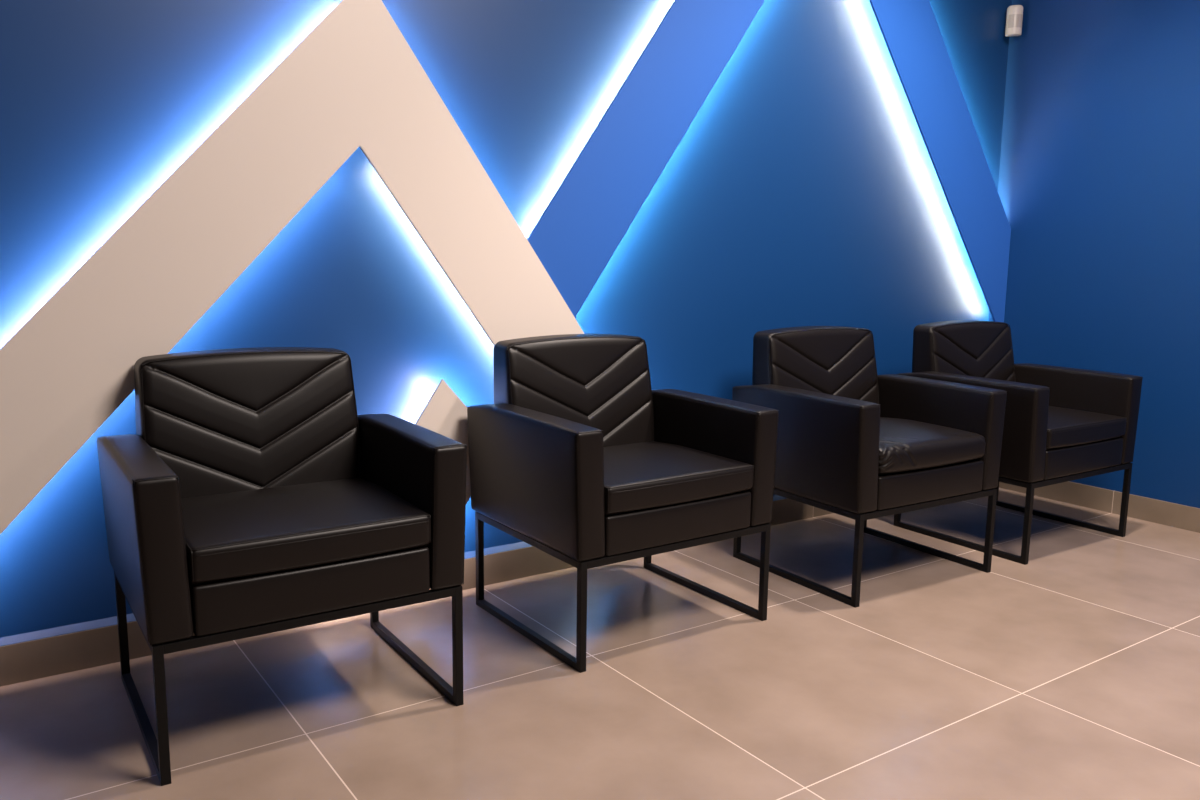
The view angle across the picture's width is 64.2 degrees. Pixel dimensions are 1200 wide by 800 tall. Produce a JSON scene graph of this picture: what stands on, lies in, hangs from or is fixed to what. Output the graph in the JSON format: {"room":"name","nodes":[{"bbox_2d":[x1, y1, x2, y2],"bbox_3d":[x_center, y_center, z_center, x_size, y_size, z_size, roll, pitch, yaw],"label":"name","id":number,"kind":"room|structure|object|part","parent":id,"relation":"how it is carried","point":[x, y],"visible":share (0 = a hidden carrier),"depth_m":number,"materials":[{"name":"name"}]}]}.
{"room":"waiting room","nodes":[
{"label":"waiting room","id":0,"kind":"room"},
{"bbox_2d":[0,0,1011,637],"bbox_3d":[-0.688,-0.950,2.894,6.581,3.200,0.200,-5,11,-34],"label":"wall","id":1,"kind":"structure","parent":0,"point":[804,189],"depth_m":3.04,"materials":[{"name":"blue paint"}]},
{"bbox_2d":[0,0,583,533],"bbox_3d":[-0.810,-0.295,2.678,2.904,1.749,0.012,-5,11,-34],"label":"panel","id":2,"kind":"object","parent":1,"relation":"attached to","point":[355,81],"visible":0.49,"depth_m":2.55,"materials":[{"name":"beige paint"}]},
{"bbox_2d":[0,495,831,686],"bbox_3d":[-0.731,0.602,2.980,6.372,0.105,0.020,-5,11,-34],"label":"baseboard","id":3,"kind":"structure","parent":1,"relation":"attached to","point":[51,656],"depth_m":2.57,"materials":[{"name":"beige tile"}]},
{"bbox_2d":[416,379,470,503],"bbox_3d":[-0.602,0.247,2.965,0.613,0.626,0.098,-5,11,-34],"label":"panel","id":4,"kind":"object","parent":1,"relation":"attached to","point":[445,414],"visible":0.08,"depth_m":2.96,"materials":[{"name":"beige paint"}]},
{"bbox_2d":[527,0,1010,321],"bbox_3d":[0.817,-1.310,3.716,2.765,2.268,0.086,-5,11,-34],"label":"panel","id":5,"kind":"object","parent":1,"relation":"attached to","point":[601,195],"visible":0.96,"depth_m":3.33,"materials":[{"name":"blue paint"}]},
{"bbox_2d":[0,487,1199,799],"bbox_3d":[0.892,1.051,0.865,6.581,0.100,5.820,-5,11,-34],"label":"floor","id":6,"kind":"structure","parent":0,"point":[1072,672],"depth_m":2.46,"materials":[{"name":"beige tile"}]},
{"bbox_2d":[97,347,466,785],"bbox_3d":[-0.792,0.320,2.373,0.730,0.846,0.642,-5,10,-33],"label":"armchair","id":7,"kind":"object","parent":6,"relation":"on","point":[251,495],"visible":1,"depth_m":2.27,"materials":[{"name":"black leather"}]},
{"bbox_3d":[-1.228,0.574,2.460,0.020,0.305,0.020,-5,10,-33],"label":"leg","id":8,"kind":"part","parent":7,"relation":"part of","materials":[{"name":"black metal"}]},
{"bbox_3d":[-1.070,0.754,2.242,0.020,0.020,0.560,-5,10,-33],"label":"floor rail","id":9,"kind":"part","parent":7,"relation":"part of","materials":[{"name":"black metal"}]},
{"bbox_3d":[-1.051,0.285,2.189,0.101,0.353,0.627,-5,10,-33],"label":"armrest","id":10,"kind":"part","parent":7,"relation":"part of","materials":[{"name":"black leather"}]},
{"bbox_3d":[-0.908,0.652,1.982,0.020,0.305,0.020,-5,10,-33],"label":"leg","id":11,"kind":"part","parent":7,"relation":"part of","materials":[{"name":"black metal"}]},
{"bbox_3d":[-0.917,0.082,2.532,0.548,0.428,0.180,-5,10,-33],"label":"backrest","id":12,"kind":"part","parent":7,"relation":"part of","materials":[{"name":"black leather"}]},
{"bbox_3d":[-0.787,0.448,2.382,0.690,0.020,0.600,-5,10,-33],"label":"frame","id":13,"kind":"part","parent":7,"relation":"part of","materials":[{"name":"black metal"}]},
{"bbox_2d":[181,478,430,584],"bbox_3d":[-0.752,0.290,2.308,0.531,0.088,0.499,-5,10,-33],"label":"seat cushion","id":14,"kind":"object","parent":7,"relation":"on","point":[246,531],"depth_m":2.18,"materials":[{"name":"black leather"}]},
{"bbox_3d":[-0.788,0.382,2.375,0.527,0.112,0.617,-5,10,-33],"label":"seat","id":15,"kind":"part","parent":7,"relation":"part of","materials":[{"name":"black leather"}]},
{"bbox_3d":[-0.669,0.525,2.826,0.020,0.305,0.020,-5,10,-33],"label":"leg","id":16,"kind":"part","parent":7,"relation":"part of","materials":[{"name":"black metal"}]},
{"bbox_3d":[-0.527,0.239,2.533,0.101,0.353,0.627,-5,10,-33],"label":"armrest","id":17,"kind":"part","parent":7,"relation":"part of","materials":[{"name":"black leather"}]},
{"bbox_3d":[-0.511,0.705,2.608,0.020,0.020,0.560,-5,10,-33],"label":"floor rail","id":18,"kind":"part","parent":7,"relation":"part of","materials":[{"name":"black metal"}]},
{"bbox_3d":[-0.349,0.603,2.348,0.020,0.305,0.020,-5,10,-33],"label":"leg","id":19,"kind":"part","parent":7,"relation":"part of","materials":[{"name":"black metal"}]},
{"bbox_2d":[467,334,778,672],"bbox_3d":[0.058,0.244,2.939,0.730,0.846,0.642,-5,11,-34],"label":"armchair","id":20,"kind":"object","parent":6,"relation":"on","point":[575,457],"visible":1,"depth_m":2.83,"materials":[{"name":"black leather"}]},
{"bbox_3d":[-0.379,0.500,3.016,0.020,0.305,0.020,-5,11,-34],"label":"leg","id":21,"kind":"part","parent":20,"relation":"part of","materials":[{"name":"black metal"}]},
{"bbox_3d":[-0.216,0.679,2.802,0.020,0.020,0.560,-5,11,-34],"label":"floor rail","id":22,"kind":"part","parent":20,"relation":"part of","materials":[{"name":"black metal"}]},
{"bbox_3d":[-0.198,0.210,2.749,0.101,0.353,0.627,-5,11,-34],"label":"armrest","id":23,"kind":"part","parent":20,"relation":"part of","materials":[{"name":"black leather"}]},
{"bbox_3d":[-0.071,0.007,3.095,0.548,0.428,0.180,-5,11,-34],"label":"backrest","id":24,"kind":"part","parent":20,"relation":"part of","materials":[{"name":"black leather"}]},
{"bbox_3d":[-0.049,0.576,2.546,0.020,0.305,0.020,-5,11,-34],"label":"leg","id":25,"kind":"part","parent":20,"relation":"part of","materials":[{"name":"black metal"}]},
{"bbox_3d":[0.063,0.372,2.948,0.690,0.020,0.600,-5,11,-34],"label":"frame","id":26,"kind":"part","parent":20,"relation":"part of","materials":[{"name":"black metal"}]},
{"bbox_3d":[0.171,0.449,3.394,0.020,0.305,0.020,-5,11,-34],"label":"leg","id":27,"kind":"part","parent":20,"relation":"part of","materials":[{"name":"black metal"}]},
{"bbox_3d":[0.062,0.306,2.941,0.527,0.112,0.617,-5,11,-34],"label":"seat","id":28,"kind":"part","parent":20,"relation":"part of","materials":[{"name":"black leather"}]},
{"bbox_2d":[604,441,753,514],"bbox_3d":[0.099,0.214,2.875,0.531,0.088,0.499,-5,11,-34],"label":"seat cushion","id":29,"kind":"object","parent":20,"relation":"on","point":[641,477],"depth_m":2.74,"materials":[{"name":"black leather"}]},
{"bbox_3d":[0.335,0.628,3.181,0.020,0.020,0.560,-5,11,-34],"label":"floor rail","id":30,"kind":"part","parent":20,"relation":"part of","materials":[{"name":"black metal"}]},
{"bbox_3d":[0.319,0.163,3.104,0.101,0.353,0.627,-5,11,-34],"label":"armrest","id":31,"kind":"part","parent":20,"relation":"part of","materials":[{"name":"black leather"}]},
{"bbox_3d":[0.502,0.526,2.924,0.020,0.305,0.020,-5,11,-34],"label":"leg","id":32,"kind":"part","parent":20,"relation":"part of","materials":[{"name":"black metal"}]},
{"bbox_2d":[732,326,1006,607],"bbox_3d":[0.947,0.180,3.433,0.730,0.846,0.649,-5,10,-32],"label":"armchair","id":33,"kind":"object","parent":6,"relation":"on","point":[855,442],"visible":0.95,"depth_m":3.27,"materials":[{"name":"black leather"}]},
{"bbox_3d":[0.510,0.433,3.531,0.020,0.305,0.020,-5,10,-32],"label":"leg","id":34,"kind":"part","parent":33,"relation":"part of","materials":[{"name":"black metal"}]},
{"bbox_3d":[0.663,0.613,3.310,0.020,0.020,0.560,-5,10,-32],"label":"floor rail","id":35,"kind":"part","parent":33,"relation":"part of","materials":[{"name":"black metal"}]},
{"bbox_3d":[0.682,0.144,3.257,0.101,0.353,0.627,-5,10,-32],"label":"armrest","id":36,"kind":"part","parent":33,"relation":"part of","materials":[{"name":"black leather"}]},
{"bbox_3d":[0.824,-0.058,3.597,0.548,0.428,0.180,-5,10,-32],"label":"backrest","id":37,"kind":"part","parent":33,"relation":"part of","materials":[{"name":"black leather"}]},
{"bbox_3d":[0.820,0.511,3.047,0.020,0.305,0.020,-5,10,-32],"label":"leg","id":38,"kind":"part","parent":33,"relation":"part of","materials":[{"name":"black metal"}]},
{"bbox_3d":[0.950,0.307,3.445,0.690,0.020,0.600,-5,10,-32],"label":"frame","id":39,"kind":"part","parent":33,"relation":"part of","materials":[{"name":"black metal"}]},
{"bbox_3d":[1.229,0.566,3.666,0.020,0.020,0.560,-5,10,-32],"label":"floor rail","id":40,"kind":"part","parent":33,"relation":"part of","materials":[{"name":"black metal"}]},
{"bbox_3d":[0.949,0.242,3.438,0.527,0.112,0.617,-5,10,-32],"label":"seat","id":41,"kind":"part","parent":33,"relation":"part of","materials":[{"name":"black leather"}]},
{"bbox_2d":[878,417,985,474],"bbox_3d":[0.985,0.141,3.365,0.534,0.108,0.507,-5,10,-32],"label":"seat cushion","id":42,"kind":"object","parent":33,"relation":"on","point":[906,445],"depth_m":3.21,"materials":[{"name":"black leather"}]},
{"bbox_3d":[1.213,0.100,3.590,0.101,0.353,0.627,-5,10,-32],"label":"armrest","id":43,"kind":"part","parent":33,"relation":"part of","materials":[{"name":"black leather"}]},
{"bbox_3d":[1.386,0.464,3.402,0.020,0.305,0.020,-5,10,-32],"label":"leg","id":44,"kind":"part","parent":33,"relation":"part of","materials":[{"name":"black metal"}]},
{"bbox_2d":[893,320,1142,564],"bbox_3d":[1.679,0.120,3.888,0.730,0.846,0.642,-5,10,-33],"label":"armchair","id":45,"kind":"object","parent":6,"relation":"on","point":[1062,424],"visible":0.65,"depth_m":3.78,"materials":[{"name":"black leather"}]},
{"bbox_3d":[1.242,0.374,3.974,0.020,0.305,0.020,-5,10,-33],"label":"leg","id":46,"kind":"part","parent":45,"relation":"part of","materials":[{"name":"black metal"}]},
{"bbox_3d":[1.401,0.554,3.757,0.020,0.020,0.560,-5,10,-33],"label":"floor rail","id":47,"kind":"part","parent":45,"relation":"part of","materials":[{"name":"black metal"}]},
{"bbox_3d":[1.554,-0.118,4.047,0.548,0.428,0.180,-5,10,-33],"label":"backrest","id":48,"kind":"part","parent":45,"relation":"part of","materials":[{"name":"black leather"}]},
{"bbox_3d":[1.419,0.085,3.704,0.101,0.353,0.627,-5,10,-33],"label":"armrest","id":49,"kind":"part","parent":45,"relation":"part of","materials":[{"name":"black leather"}]},
{"bbox_3d":[1.563,0.452,3.497,0.020,0.305,0.020,-5,10,-33],"label":"leg","id":50,"kind":"part","parent":45,"relation":"part of","materials":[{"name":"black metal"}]},
{"bbox_3d":[1.959,0.505,4.124,0.020,0.020,0.560,-5,10,-33],"label":"floor rail","id":51,"kind":"part","parent":45,"relation":"part of","materials":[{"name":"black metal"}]},
{"bbox_3d":[1.684,0.248,3.897,0.690,0.020,0.600,-5,10,-33],"label":"frame","id":52,"kind":"part","parent":45,"relation":"part of","materials":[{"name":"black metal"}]},
{"bbox_3d":[1.943,0.039,4.048,0.101,0.353,0.627,-5,10,-33],"label":"armrest","id":53,"kind":"part","parent":45,"relation":"part of","materials":[{"name":"black leather"}]},
{"bbox_3d":[1.683,0.182,3.890,0.527,0.112,0.617,-5,10,-33],"label":"seat","id":54,"kind":"part","parent":45,"relation":"part of","materials":[{"name":"black leather"}]},
{"bbox_2d":[1046,406,1126,449],"bbox_3d":[1.719,0.090,3.823,0.531,0.088,0.499,-5,10,-33],"label":"seat cushion","id":55,"kind":"object","parent":45,"relation":"on","point":[1068,427],"depth_m":3.67,"materials":[{"name":"black leather"}]},
{"bbox_3d":[2.121,0.403,3.864,0.020,0.305,0.020,-5,10,-33],"label":"leg","id":56,"kind":"part","parent":45,"relation":"part of","materials":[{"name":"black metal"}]},
{"bbox_2d":[988,0,1199,507],"bbox_3d":[3.592,-0.808,2.336,0.200,3.200,5.620,-5,11,-34],"label":"wall","id":57,"kind":"structure","parent":0,"point":[1099,182],"depth_m":4.13,"materials":[{"name":"blue paint"}]},
{"bbox_2d":[1005,5,1022,35],"bbox_3d":[1.907,-1.744,4.402,0.068,0.130,0.057,2,9,10],"label":"detector","id":58,"kind":"object","parent":57,"relation":"attached to","point":[1014,17],"visible":1,"depth_m":4.38,"materials":[{"name":"beige plastic"}]},
{"bbox_2d":[999,481,1199,532],"bbox_3d":[3.492,0.733,2.503,0.009,0.100,5.600,-5,11,-34],"label":"baseboard","id":59,"kind":"structure","parent":57,"relation":"attached to","point":[1180,516],"depth_m":4.21,"materials":[{"name":"beige tile"}]}
]}

